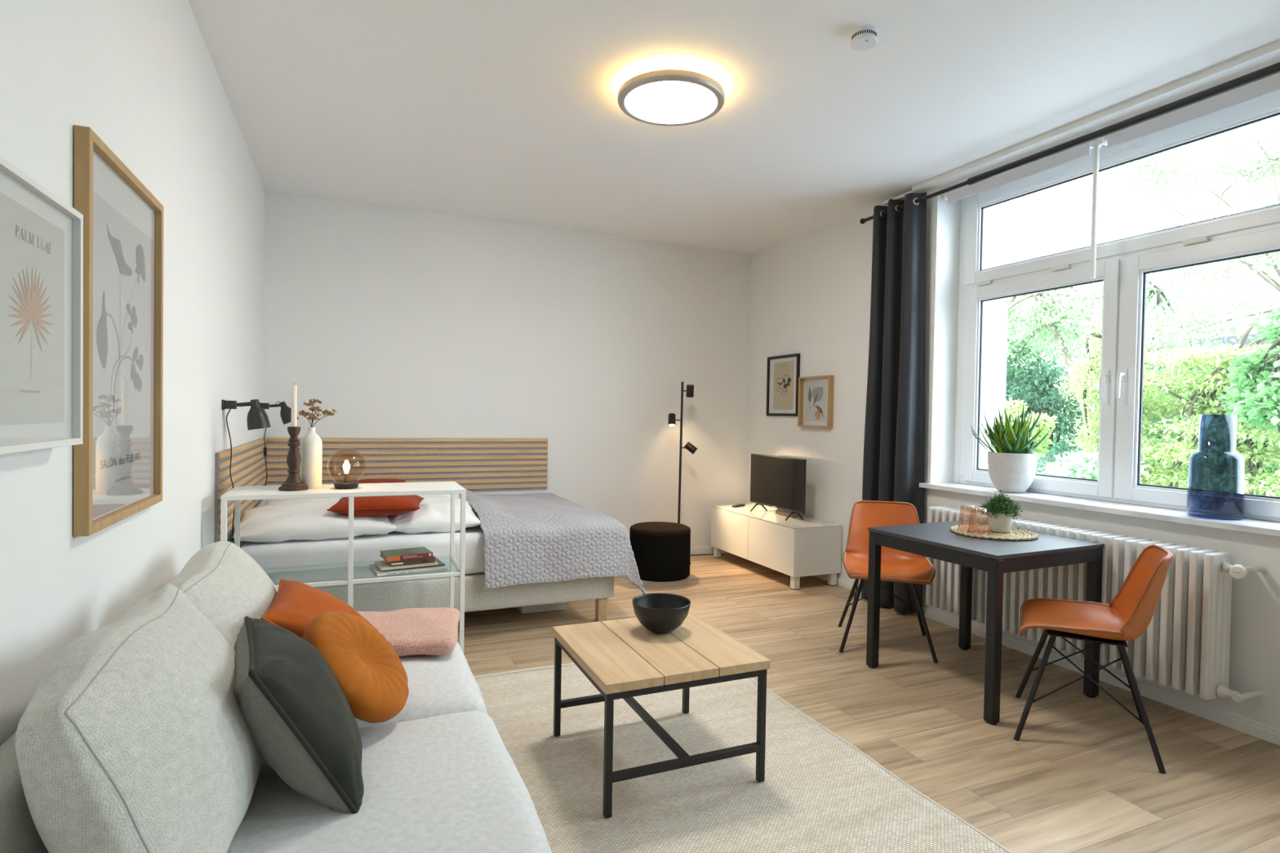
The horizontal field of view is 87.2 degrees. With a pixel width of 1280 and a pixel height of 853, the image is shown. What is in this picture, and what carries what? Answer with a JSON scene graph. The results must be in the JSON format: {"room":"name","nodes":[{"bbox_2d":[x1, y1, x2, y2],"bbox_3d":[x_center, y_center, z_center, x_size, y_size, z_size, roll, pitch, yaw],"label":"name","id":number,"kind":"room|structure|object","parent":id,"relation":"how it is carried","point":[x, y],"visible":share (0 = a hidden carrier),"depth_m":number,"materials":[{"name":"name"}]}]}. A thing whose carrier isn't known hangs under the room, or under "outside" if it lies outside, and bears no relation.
{"room":"studio apartment","nodes":[
{"label":"studio apartment","id":0,"kind":"room"},
{"bbox_2d":[0,0,265,746],"bbox_3d":[-1.413,-0.178,1.519,0.200,2.897,7.310,1,1,-23],"label":"wall","id":1,"kind":"structure","parent":0,"point":[142,75],"depth_m":2.08,"materials":[{"name":"white paint"}]},
{"bbox_2d":[0,155,83,454],"bbox_3d":[-1.137,-0.207,1.197,0.050,0.507,0.613,1,1,-23],"label":"framed poster","id":2,"kind":"object","parent":1,"relation":"attached to","point":[42,234],"visible":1,"depth_m":1.31,"materials":[{"name":"white paper"}]},
{"bbox_2d":[73,124,164,537],"bbox_3d":[-1.439,-0.229,1.880,0.030,0.960,0.667,1,1,-23],"label":"framed poster","id":3,"kind":"object","parent":1,"relation":"attached to","point":[117,464],"visible":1,"depth_m":1.82,"materials":[{"name":"brown wood"}]},
{"bbox_2d":[214,437,266,542],"bbox_3d":[-2.381,0.328,4.059,0.021,0.447,1.847,1,1,-23],"label":"panel","id":4,"kind":"object","parent":1,"relation":"attached to","point":[248,460],"visible":0.68,"depth_m":3.75,"materials":[{"name":"brown wood"}]},
{"bbox_2d":[221,399,271,539],"bbox_3d":[-2.000,0.215,3.415,0.215,0.711,0.105,1,1,-23],"label":"wall lamp","id":5,"kind":"object","parent":1,"relation":"attached to","point":[257,418],"visible":0.91,"depth_m":3.39,"materials":[{"name":"black metal"}]},
{"bbox_2d":[259,401,298,485],"bbox_3d":[-2.543,0.140,4.731,0.249,0.635,0.105,1,1,-23],"label":"wall lamp","id":6,"kind":"object","parent":1,"relation":"attached to","point":[286,411],"visible":0.8,"depth_m":4.71,"materials":[{"name":"black metal"}]},
{"bbox_2d":[263,447,266,456],"bbox_3d":[-2.623,0.176,4.698,0.018,0.062,0.020,1,1,-23],"label":"switch","id":7,"kind":"object","parent":6,"relation":"attached to","point":[264,448],"depth_m":4.69,"materials":[{"name":"black plastic"}]},
{"bbox_2d":[262,191,751,548],"bbox_3d":[-0.806,-0.248,5.860,4.724,2.897,0.200,1,1,-23],"label":"wall","id":8,"kind":"structure","parent":0,"point":[402,323],"depth_m":5.68,"materials":[{"name":"white paint"}]},
{"bbox_2d":[266,437,548,491],"bbox_3d":[-1.766,0.310,5.343,2.115,0.437,0.022,1,1,-23],"label":"panel","id":9,"kind":"object","parent":8,"relation":"attached to","point":[476,464],"visible":0.8,"depth_m":5.37,"materials":[{"name":"brown wood"}]},
{"bbox_2d":[690,546,727,555],"bbox_3d":[-0.872,1.171,5.753,4.144,0.062,0.013,1,1,-23],"label":"baseboard","id":10,"kind":"structure","parent":8,"relation":"attached to","point":[709,550],"depth_m":6.37,"materials":[{"name":"white wood"}]},
{"bbox_2d":[187,0,1279,253],"bbox_3d":[0.637,-1.683,2.409,4.844,0.150,7.810,1,1,-23],"label":"ceiling","id":11,"kind":"structure","parent":0,"point":[508,111],"depth_m":3.27,"materials":[{"name":"white paint"}]},
{"bbox_2d":[617,67,724,125],"bbox_3d":[0.149,-1.591,3.236,0.514,0.082,0.514,1,1,-23],"label":"ceiling lamp","id":12,"kind":"object","parent":11,"relation":"attached to","point":[668,96],"visible":1,"depth_m":3.17,"materials":[{"name":"white plastic"}]},
{"bbox_2d":[624,80,716,123],"bbox_3d":[0.149,-1.558,3.237,0.443,0.016,0.443,1,1,-23],"label":"diffuser","id":13,"kind":"object","parent":12,"relation":"attached to","point":[645,101],"depth_m":3.21,"materials":[{"name":"white plastic"}]},
{"bbox_2d":[849,25,877,51],"bbox_3d":[0.915,-1.584,2.742,0.108,0.052,0.108,1,1,-23],"label":"smoke detector","id":14,"kind":"object","parent":11,"relation":"attached to","point":[864,37],"visible":1,"depth_m":2.71,"materials":[{"name":"white plastic"}]},
{"bbox_2d":[457,552,1279,852],"bbox_3d":[0.585,1.348,2.466,4.844,0.120,7.810,1,1,-23],"label":"floor","id":15,"kind":"structure","parent":0,"point":[1082,775],"depth_m":2.92,"materials":[{"name":"brown wood"}]},
{"bbox_2d":[220,481,466,653],"bbox_3d":[-1.431,0.769,3.322,1.046,0.935,0.395,1,1,-23],"label":"console shelf","id":16,"kind":"object","parent":15,"relation":"on","point":[237,494],"visible":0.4,"depth_m":3.27,"materials":[{"name":"white metal"}]},
{"bbox_2d":[278,426,308,491],"bbox_3d":[-1.645,0.151,3.190,0.128,0.300,0.128,1,1,-23],"label":"candlestick","id":17,"kind":"object","parent":16,"relation":"on","point":[293,482],"visible":0.99,"depth_m":3.17,"materials":[{"name":"brown wood"}]},
{"bbox_2d":[290,383,297,426],"bbox_3d":[-1.640,-0.096,3.186,0.026,0.222,0.026,1,1,-23],"label":"candle","id":18,"kind":"object","parent":17,"relation":"on","point":[294,388],"visible":0.96,"depth_m":3.18,"materials":[{"name":"beige wax"}]},
{"bbox_2d":[300,426,322,488],"bbox_3d":[-1.604,0.151,3.278,0.095,0.296,0.095,1,1,-23],"label":"bottle vase","id":19,"kind":"object","parent":16,"relation":"on","point":[311,445],"visible":0.95,"depth_m":3.24,"materials":[{"name":"white ceramic"}]},
{"bbox_2d":[298,409,311,426],"bbox_3d":[-1.625,0.010,3.258,0.059,0.179,0.053,1,1,-23],"label":"dried flower","id":20,"kind":"object","parent":19,"relation":"in","point":[302,412],"visible":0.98,"depth_m":3.25,"materials":[{"name":"brown plant"}]},
{"bbox_2d":[302,398,321,426],"bbox_3d":[-1.599,-0.018,3.279,0.058,0.236,0.077,2,1,44],"label":"dried flower","id":21,"kind":"object","parent":19,"relation":"in","point":[311,402],"visible":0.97,"depth_m":3.27,"materials":[{"name":"brown plant"}]},
{"bbox_2d":[306,413,321,424],"bbox_3d":[-1.583,0.018,3.263,0.064,0.165,0.056,1,1,-23],"label":"dried flower","id":22,"kind":"object","parent":19,"relation":"in","point":[309,417],"visible":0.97,"depth_m":3.25,"materials":[{"name":"brown plant"}]},
{"bbox_2d":[308,406,322,426],"bbox_3d":[-1.580,0.001,3.270,0.060,0.199,0.057,1,1,-23],"label":"dried flower","id":23,"kind":"object","parent":19,"relation":"in","point":[313,408],"visible":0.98,"depth_m":3.26,"materials":[{"name":"brown plant"}]},
{"bbox_2d":[312,408,336,426],"bbox_3d":[-1.549,0.007,3.291,0.114,0.186,0.061,1,1,-23],"label":"dried flower","id":24,"kind":"object","parent":19,"relation":"in","point":[326,412],"visible":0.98,"depth_m":3.29,"materials":[{"name":"brown plant"}]},
{"bbox_2d":[326,448,365,488],"bbox_3d":[-1.438,0.204,3.291,0.176,0.196,0.176,1,1,-23],"label":"globe lamp","id":25,"kind":"object","parent":16,"relation":"on","point":[346,483],"visible":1,"depth_m":3.28,"materials":[{"name":"black"}]},
{"bbox_2d":[343,472,349,482],"bbox_3d":[-1.439,0.251,3.292,0.026,0.046,0.026,1,1,-23],"label":"socket","id":26,"kind":"object","parent":25,"relation":"attached to","point":[346,475],"depth_m":3.28,"materials":[{"name":"gold metal"}]},
{"bbox_2d":[368,564,448,576],"bbox_3d":[-1.168,0.708,3.386,0.335,0.011,0.226,0,1,-31],"label":"book","id":27,"kind":"object","parent":16,"relation":"on","point":[374,567],"visible":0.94,"depth_m":3.30,"materials":[{"name":"grey paper"}]},
{"bbox_2d":[385,557,444,571],"bbox_3d":[-1.161,0.698,3.411,0.285,0.006,0.200,0,1,-31],"label":"book","id":28,"kind":"object","parent":27,"relation":"on","point":[440,563],"visible":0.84,"depth_m":3.35,"materials":[{"name":"grey paper"}]},
{"bbox_2d":[373,560,438,570],"bbox_3d":[-1.181,0.690,3.391,0.272,0.008,0.190,0,1,-31],"label":"book","id":29,"kind":"object","parent":28,"relation":"on","point":[382,565],"visible":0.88,"depth_m":3.32,"materials":[{"name":"beige paper"}]},
{"bbox_2d":[386,555,435,566],"bbox_3d":[-1.165,0.671,3.405,0.212,0.028,0.151,0,1,-31],"label":"book","id":30,"kind":"object","parent":29,"relation":"on","point":[427,560],"visible":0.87,"depth_m":3.34,"materials":[{"name":"beige paper"}]},
{"bbox_2d":[379,546,432,561],"bbox_3d":[-1.181,0.644,3.393,0.222,0.024,0.161,0,1,-33],"label":"book","id":31,"kind":"object","parent":30,"relation":"on","point":[393,555],"visible":1,"depth_m":3.36,"materials":[{"name":"brown paper"}]},
{"bbox_2d":[240,510,613,622],"bbox_3d":[-1.439,0.909,4.584,2.112,0.610,1.627,1,1,-23],"label":"bed","id":32,"kind":"object","parent":15,"relation":"on","point":[430,593],"visible":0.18,"depth_m":3.79,"materials":[{"name":"beige fabric"}]},
{"bbox_2d":[264,497,342,506],"bbox_3d":[-2.101,0.525,4.500,0.760,0.183,0.558,1,1,-19],"label":"bed pillow","id":33,"kind":"object","parent":32,"relation":"on","point":[279,502],"visible":0.07,"depth_m":4.32,"materials":[{"name":"white fabric"}]},
{"bbox_2d":[353,478,405,483],"bbox_3d":[-1.895,0.478,4.859,0.446,0.184,0.387,0,1,-29],"label":"cushion","id":34,"kind":"object","parent":33,"relation":"on","point":[371,480],"visible":0.2,"depth_m":4.91,"materials":[{"name":"fabric"}]},
{"bbox_2d":[233,502,395,542],"bbox_3d":[-1.869,0.548,3.893,0.800,0.198,0.619,0,1,-26],"label":"bed pillow","id":35,"kind":"object","parent":32,"relation":"on","point":[308,521],"visible":0.76,"depth_m":3.67,"materials":[{"name":"white fabric"}]},
{"bbox_2d":[326,494,424,516],"bbox_3d":[-1.526,0.453,3.917,0.486,0.136,0.367,1,1,-14],"label":"cushion","id":36,"kind":"object","parent":35,"relation":"on","point":[388,505],"visible":0.84,"depth_m":3.78,"materials":[{"name":"fabric"}]},
{"bbox_2d":[389,497,479,533],"bbox_3d":[-1.296,0.552,4.181,0.541,0.182,0.637,1,1,-23],"label":"bed pillow","id":37,"kind":"object","parent":32,"relation":"on","point":[433,515],"visible":0.72,"depth_m":3.94,"materials":[{"name":"white fabric"}]},
{"bbox_2d":[416,493,474,510],"bbox_3d":[-1.502,0.534,4.778,0.540,0.190,0.558,0,1,-27],"label":"bed pillow","id":38,"kind":"object","parent":32,"relation":"on","point":[442,495],"visible":0.07,"depth_m":4.65,"materials":[{"name":"white fabric"}]},
{"bbox_2d":[458,489,646,594],"bbox_3d":[-0.744,0.775,4.787,1.016,0.582,1.715,1,1,-23],"label":"quilt","id":39,"kind":"object","parent":32,"relation":"on","point":[535,538],"visible":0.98,"depth_m":4.08,"materials":[{"name":"grey fabric"}]},
{"bbox_2d":[516,602,566,614],"bbox_3d":[-0.720,1.175,4.645,0.305,0.100,0.450,1,1,-23],"label":"storage box","id":40,"kind":"object","parent":15,"relation":"on","point":[562,606],"visible":0.25,"depth_m":4.44,"materials":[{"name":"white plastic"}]},
{"bbox_2d":[629,521,690,582],"bbox_3d":[0.164,1.018,5.540,0.504,0.410,0.504,1,1,-23],"label":"pouf","id":41,"kind":"object","parent":15,"relation":"on","point":[661,550],"visible":0.94,"depth_m":5.33,"materials":[{"name":"black fabric"}]},
{"bbox_2d":[667,382,697,564],"bbox_3d":[0.351,0.411,5.958,0.292,1.615,0.230,1,1,-23],"label":"floor lamp","id":42,"kind":"object","parent":15,"relation":"on","point":[672,420],"visible":0.84,"depth_m":5.94,"materials":[{"name":"black metal"}]},
{"bbox_2d":[690,554,725,555],"bbox_3d":[0.466,1.209,6.274,0.705,0.008,0.062,1,1,-18],"label":"power cord","id":43,"kind":"object","parent":15,"relation":"on","point":[693,554],"visible":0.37,"depth_m":6.34,"materials":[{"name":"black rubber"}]},
{"bbox_2d":[474,662,1011,852],"bbox_3d":[0.109,1.281,2.012,1.902,0.014,3.153,1,1,-23],"label":"rug","id":44,"kind":"object","parent":15,"relation":"on","point":[820,793],"visible":0.6,"depth_m":2.40,"materials":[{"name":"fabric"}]},
{"bbox_2d":[0,541,551,852],"bbox_3d":[-0.764,0.832,1.530,1.020,0.876,2.746,1,1,-23],"label":"sofa","id":45,"kind":"object","parent":44,"relation":"on","point":[135,737],"visible":0.76,"depth_m":1.36,"materials":[{"name":"beige fabric"}]},
{"bbox_2d":[14,584,262,852],"bbox_3d":[-1.004,0.644,1.427,0.340,0.504,0.819,1,1,-23],"label":"cushion","id":46,"kind":"object","parent":45,"relation":"on","point":[135,737],"depth_m":1.17,"materials":[{"name":"beige fabric"}]},
{"bbox_2d":[161,541,277,648],"bbox_3d":[-1.338,0.654,2.204,0.338,0.495,0.834,1,1,-23],"label":"cushion","id":47,"kind":"object","parent":45,"relation":"on","point":[224,582],"depth_m":2.04,"materials":[{"name":"beige fabric"}]},
{"bbox_2d":[233,616,364,813],"bbox_3d":[-0.827,0.682,1.622,0.276,0.374,0.480,0,1,-32],"label":"velvet cushion","id":48,"kind":"object","parent":45,"relation":"on","point":[297,715],"visible":0.98,"depth_m":1.46,"materials":[{"name":"grey fabric"}]},
{"bbox_2d":[260,578,379,638],"bbox_3d":[-1.014,0.674,2.194,0.351,0.294,0.431,1,1,-23],"label":"velvet cushion","id":49,"kind":"object","parent":45,"relation":"on","point":[295,604],"visible":0.34,"depth_m":2.10,"materials":[{"name":"orange fabric"}]},
{"bbox_2d":[302,610,408,723],"bbox_3d":[-0.801,0.676,1.906,0.280,0.291,0.355,1,1,-23],"label":"round cushion","id":50,"kind":"object","parent":45,"relation":"on","point":[371,676],"visible":0.86,"depth_m":1.84,"materials":[{"name":"orange fabric"}]},
{"bbox_2d":[226,711,551,852],"bbox_3d":[-0.748,0.955,1.491,1.017,0.221,0.897,1,1,-23],"label":"seat cushion","id":51,"kind":"object","parent":45,"relation":"on","point":[434,781],"depth_m":1.52,"materials":[{"name":"fabric"}]},
{"bbox_2d":[356,607,460,657],"bbox_3d":[-0.929,0.790,2.578,0.455,0.096,0.432,1,1,-12],"label":"throw blanket","id":52,"kind":"object","parent":45,"relation":"on","point":[409,631],"visible":0.64,"depth_m":2.51,"materials":[{"name":"fabric"}]},
{"bbox_2d":[355,641,487,728],"bbox_3d":[-1.095,0.935,2.303,1.015,0.222,0.893,1,1,-23],"label":"seat cushion","id":53,"kind":"object","parent":45,"relation":"on","point":[438,685],"depth_m":2.17,"materials":[{"name":"fabric"}]},
{"bbox_2d":[552,611,770,818],"bbox_3d":[0.051,1.044,2.570,0.626,0.440,0.630,1,1,-23],"label":"coffee table","id":54,"kind":"object","parent":44,"relation":"on","point":[622,659],"visible":0.98,"depth_m":2.40,"materials":[{"name":"brown wood"}]},
{"bbox_2d":[632,593,690,633],"bbox_3d":[0.085,0.762,2.704,0.235,0.120,0.235,1,1,-23],"label":"bowl","id":55,"kind":"object","parent":54,"relation":"on","point":[659,613],"visible":1,"depth_m":2.64,"materials":[{"name":"black ceramic"}]},
{"bbox_2d":[710,503,842,590],"bbox_3d":[1.120,0.995,5.771,0.450,0.481,1.289,1,1,-23],"label":"tv stand","id":56,"kind":"object","parent":15,"relation":"on","point":[796,548],"visible":0.98,"depth_m":5.32,"materials":[{"name":"white wood"}]},
{"bbox_2d":[732,503,745,507],"bbox_3d":[0.913,0.732,6.222,0.045,0.018,0.165,2,1,39],"label":"remote control","id":57,"kind":"object","parent":56,"relation":"on","point":[740,504],"visible":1,"depth_m":6.20,"materials":[{"name":"black plastic"}]},
{"bbox_2d":[750,453,806,520],"bbox_3d":[1.154,0.504,5.685,0.178,0.503,0.768,1,1,-23],"label":"television","id":58,"kind":"object","parent":56,"relation":"on","point":[775,482],"visible":1,"depth_m":5.63,"materials":[{"name":"grey plastic"}]},
{"bbox_2d":[775,509,799,517],"bbox_3d":[1.252,0.740,5.709,0.080,0.034,0.240,1,1,-23],"label":"box","id":59,"kind":"object","parent":56,"relation":"on","point":[784,513],"visible":0.82,"depth_m":5.68,"materials":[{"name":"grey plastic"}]},
{"bbox_2d":[838,500,937,662],"bbox_3d":[1.446,0.873,3.954,0.516,0.812,0.535,1,1,16],"label":"dining chair","id":60,"kind":"object","parent":15,"relation":"on","point":[896,566],"visible":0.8,"depth_m":4.08,"materials":[{"name":"orange leather"}]},
{"bbox_2d":[866,520,1104,724],"bbox_3d":[1.710,0.919,3.397,0.758,0.741,0.758,0,1,-25],"label":"dining table","id":61,"kind":"object","parent":15,"relation":"on","point":[935,540],"visible":0.91,"depth_m":3.20,"materials":[{"name":"grey wood"}]},
{"bbox_2d":[950,524,1039,541],"bbox_3d":[1.804,0.541,3.429,0.394,0.022,0.405,1,1,-23],"label":"placemat","id":62,"kind":"object","parent":61,"relation":"on","point":[1017,535],"visible":0.86,"depth_m":3.37,"materials":[{"name":"beige wicker"}]},
{"bbox_2d":[957,504,977,531],"bbox_3d":[1.677,0.466,3.433,0.094,0.128,0.094,1,1,-23],"label":"glass tumbler","id":63,"kind":"object","parent":62,"relation":"on","point":[962,504],"visible":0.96,"depth_m":3.44,"materials":[{"name":"pink glass"}]},
{"bbox_2d":[968,506,989,534],"bbox_3d":[1.688,0.468,3.341,0.094,0.128,0.094,1,1,-23],"label":"glass tumbler","id":64,"kind":"object","parent":62,"relation":"on","point":[972,507],"visible":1,"depth_m":3.35,"materials":[{"name":"pink glass"}]},
{"bbox_2d":[977,489,1022,533],"bbox_3d":[1.833,0.427,3.419,0.200,0.213,0.193,1,1,-23],"label":"potted herb","id":65,"kind":"object","parent":62,"relation":"on","point":[1001,512],"visible":1,"depth_m":3.38,"materials":[{"name":"green plant"}]},
{"bbox_2d":[1013,544,1173,773],"bbox_3d":[1.911,0.901,2.860,0.535,0.812,0.516,2,1,30],"label":"dining chair","id":66,"kind":"object","parent":15,"relation":"on","point":[1126,617],"visible":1,"depth_m":2.85,"materials":[{"name":"orange leather"}]},
{"bbox_2d":[987,511,1013,533],"bbox_3d":[1.834,0.486,3.422,0.118,0.096,0.118,1,1,-23],"label":"pot","id":67,"kind":"object","parent":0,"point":[1002,522],"depth_m":3.38,"materials":[{"name":"white ceramic"}]},
{"bbox_2d":[746,55,1279,729],"bbox_3d":[2.665,-0.141,3.260,0.380,2.897,7.310,1,1,-23],"label":"wall","id":68,"kind":"structure","parent":0,"point":[811,291],"depth_m":5.03,"materials":[{"name":"white paint"}]},
{"bbox_2d":[765,353,799,416],"bbox_3d":[1.275,-0.364,6.005,0.022,0.541,0.470,1,1,-23],"label":"framed print","id":69,"kind":"object","parent":68,"relation":"attached to","point":[783,375],"visible":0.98,"depth_m":6.00,"materials":[{"name":"black"}]},
{"bbox_2d":[797,374,834,427],"bbox_3d":[1.450,-0.204,5.557,0.050,0.423,0.400,1,1,-23],"label":"framed print","id":70,"kind":"object","parent":68,"relation":"attached to","point":[815,393],"visible":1,"depth_m":5.57,"materials":[{"name":"brown wood"}]},
{"bbox_2d":[883,191,915,204],"bbox_3d":[1.821,-1.591,4.684,0.078,0.022,0.260,1,1,-23],"label":"trim","id":71,"kind":"structure","parent":68,"relation":"attached to","point":[901,197],"depth_m":4.66,"materials":[{"name":"white paint"}]},
{"bbox_2d":[812,574,1279,746],"bbox_3d":[2.458,1.275,3.209,0.017,0.062,7.310,1,1,-23],"label":"baseboard","id":72,"kind":"structure","parent":68,"relation":"attached to","point":[1269,734],"depth_m":3.23,"materials":[{"name":"white wood"}]},
{"bbox_2d":[859,62,1279,223],"bbox_3d":[2.487,-1.492,3.067,0.121,0.099,4.159,1,1,-23],"label":"curtain rod","id":73,"kind":"object","parent":68,"relation":"attached to","point":[1274,68],"visible":0.94,"depth_m":3.27,"materials":[{"name":"black metal"}]},
{"bbox_2d":[861,191,926,613],"bbox_3d":[1.752,-0.158,4.659,0.148,2.808,0.511,1,1,-23],"label":"curtain","id":74,"kind":"object","parent":73,"relation":"hanging from","point":[895,441],"visible":0.84,"depth_m":4.62,"materials":[{"name":"grey fabric"}]},
{"bbox_2d":[925,506,1265,702],"bbox_3d":[2.213,0.830,3.511,0.237,0.613,1.627,1,1,-23],"label":"radiator","id":75,"kind":"object","parent":68,"relation":"attached to","point":[1185,644],"visible":0.7,"depth_m":3.03,"materials":[{"name":"metal"}]},
{"bbox_2d":[911,40,1279,192],"bbox_3d":[2.897,-1.548,2.175,0.070,0.035,5.200,1,1,-23],"label":"trim","id":76,"kind":"structure","parent":68,"relation":"attached to","point":[1271,51],"depth_m":3.33,"materials":[{"name":"white"}]},
{"bbox_2d":[919,482,1279,537],"bbox_3d":[2.439,0.419,3.545,0.322,0.030,2.185,1,1,-23],"label":"windowsill","id":77,"kind":"object","parent":68,"relation":"attached to","point":[1270,528],"visible":0.77,"depth_m":3.33,"materials":[{"name":"stone"}]},
{"bbox_2d":[970,401,1049,493],"bbox_3d":[2.190,0.122,4.001,0.349,0.537,0.456,1,1,-23],"label":"potted plant","id":78,"kind":"object","parent":77,"relation":"on","point":[1011,462],"visible":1,"depth_m":3.92,"materials":[{"name":"green plant"}]},
{"bbox_2d":[1186,414,1244,519],"bbox_3d":[2.642,0.181,3.079,0.202,0.470,0.202,1,1,-23],"label":"glass vase","id":79,"kind":"object","parent":77,"relation":"on","point":[1200,415],"visible":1,"depth_m":3.03,"materials":[{"name":"blue glass"}]},
{"bbox_2d":[953,89,1279,522],"bbox_3d":[2.556,-0.579,3.580,0.147,1.967,2.085,1,1,-23],"label":"window","id":80,"kind":"structure","parent":68,"relation":"in","point":[1123,265],"depth_m":3.57,"materials":[{"name":"white plastic"}]},
{"bbox_2d":[942,137,1100,204],"bbox_3d":[2.228,-1.509,4.008,0.060,0.106,0.983,1,1,-23],"label":"roller blind","id":81,"kind":"object","parent":80,"relation":"attached to","point":[1082,150],"visible":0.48,"depth_m":3.94,"materials":[{"name":"white paint"}]},
{"bbox_2d":[1100,72,1279,148],"bbox_3d":[2.642,-1.484,3.036,0.060,0.106,1.056,1,1,-23],"label":"roller blind","id":82,"kind":"object","parent":80,"relation":"attached to","point":[1269,84],"visible":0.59,"depth_m":3.12,"materials":[{"name":"white paint"}]},
{"bbox_2d":[1089,139,1102,279],"bbox_3d":[2.396,-1.141,3.533,0.037,0.722,0.026,1,1,-23],"label":"blind wand","id":83,"kind":"object","parent":82,"relation":"hanging from","point":[1096,144],"visible":1,"depth_m":3.52,"materials":[{"name":"white paint"}]},
{"label":"outside","id":84,"kind":"structure","parent":0,"visible":0},
{"bbox_3d":[17.215,2.878,15.581,36.050,0.100,75.000,1,1,-23],"label":"ground","id":85,"kind":"structure","parent":84,"visible":0},
{"bbox_2d":[978,200,1010,469],"bbox_3d":[2.545,-0.743,5.872,1.420,7.000,0.365,1,1,-23],"label":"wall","id":86,"kind":"structure","parent":85,"relation":"on","point":[997,218],"depth_m":5.91,"materials":[{"name":"white paint"}]},
{"bbox_2d":[1004,396,1058,460],"bbox_3d":[3.920,1.221,7.106,0.803,3.075,0.663,1,1,-23],"label":"young shrub","id":87,"kind":"object","parent":85,"relation":"on","point":[1050,423],"visible":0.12,"depth_m":6.99,"materials":[{"name":"green plant"}]},
{"bbox_2d":[1006,281,1103,446],"bbox_3d":[5.353,0.378,9.048,1.414,4.742,2.112,1,1,-23],"label":"slender tree","id":88,"kind":"object","parent":85,"relation":"on","point":[1050,315],"visible":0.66,"depth_m":8.66,"materials":[{"name":"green plant"}]},
{"bbox_2d":[1029,377,1086,456],"bbox_3d":[7.700,0.896,12.555,0.080,3.650,2.200,1,1,-23],"label":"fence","id":89,"kind":"object","parent":85,"relation":"on","point":[1055,378],"visible":0.02,"depth_m":12.27,"materials":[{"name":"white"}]},
{"bbox_2d":[1005,334,1176,482],"bbox_3d":[5.915,0.653,9.877,2.322,4.175,2.693,1,1,-23],"label":"dense tree","id":90,"kind":"object","parent":85,"relation":"on","point":[1045,401],"visible":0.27,"depth_m":9.48,"materials":[{"name":"green plant"}]},
{"bbox_2d":[1036,448,1149,484],"bbox_3d":[3.958,1.465,6.245,1.180,2.620,1.379,1,1,-23],"label":"shrub","id":91,"kind":"object","parent":85,"relation":"on","point":[1079,465],"visible":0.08,"depth_m":5.92,"materials":[{"name":"green plant"}]},
{"bbox_2d":[1053,302,1165,485],"bbox_3d":[5.047,0.714,7.273,1.052,4.123,0.914,2,1,35],"label":"feathery tree","id":92,"kind":"object","parent":85,"relation":"on","point":[1093,364],"visible":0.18,"depth_m":7.23,"materials":[{"name":"green plant"}]},
{"bbox_2d":[1008,271,1279,461],"bbox_3d":[8.351,0.029,11.778,2.986,5.436,5.170,1,1,-23],"label":"tree","id":93,"kind":"object","parent":85,"relation":"on","point":[1151,291],"visible":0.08,"depth_m":10.80,"materials":[{"name":"green plant"}]},
{"bbox_2d":[1080,323,1279,497],"bbox_3d":[5.543,0.912,6.455,1.726,3.773,2.206,1,1,-23],"label":"hedge","id":94,"kind":"object","parent":85,"relation":"on","point":[1259,482],"visible":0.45,"depth_m":6.29,"materials":[{"name":"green plant"}]},
{"bbox_2d":[1098,115,1279,357],"bbox_3d":[6.780,-0.391,7.726,1.919,6.373,2.409,1,1,-23],"label":"tree","id":95,"kind":"object","parent":85,"relation":"on","point":[1162,172],"visible":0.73,"depth_m":7.65,"materials":[{"name":"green plant"}]},
{"bbox_2d":[1144,333,1275,462],"bbox_3d":[13.430,0.503,14.501,4.300,4.560,4.300,1,1,-23],"label":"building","id":96,"kind":"structure","parent":85,"relation":"on","point":[1228,339],"depth_m":13.35,"materials":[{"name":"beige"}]},
{"bbox_2d":[1142,341,1279,493],"bbox_3d":[7.682,0.816,8.482,1.981,3.962,3.137,1,1,-23],"label":"tree","id":97,"kind":"object","parent":85,"relation":"on","point":[1173,435],"visible":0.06,"depth_m":8.88,"materials":[{"name":"green plant"}]},
{"bbox_2d":[1217,310,1279,432],"bbox_3d":[5.322,0.877,5.582,0.894,3.867,0.904,1,1,-23],"label":"leafy tree","id":98,"kind":"object","parent":85,"relation":"on","point":[1257,402],"visible":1,"depth_m":5.63,"materials":[{"name":"green plant"}]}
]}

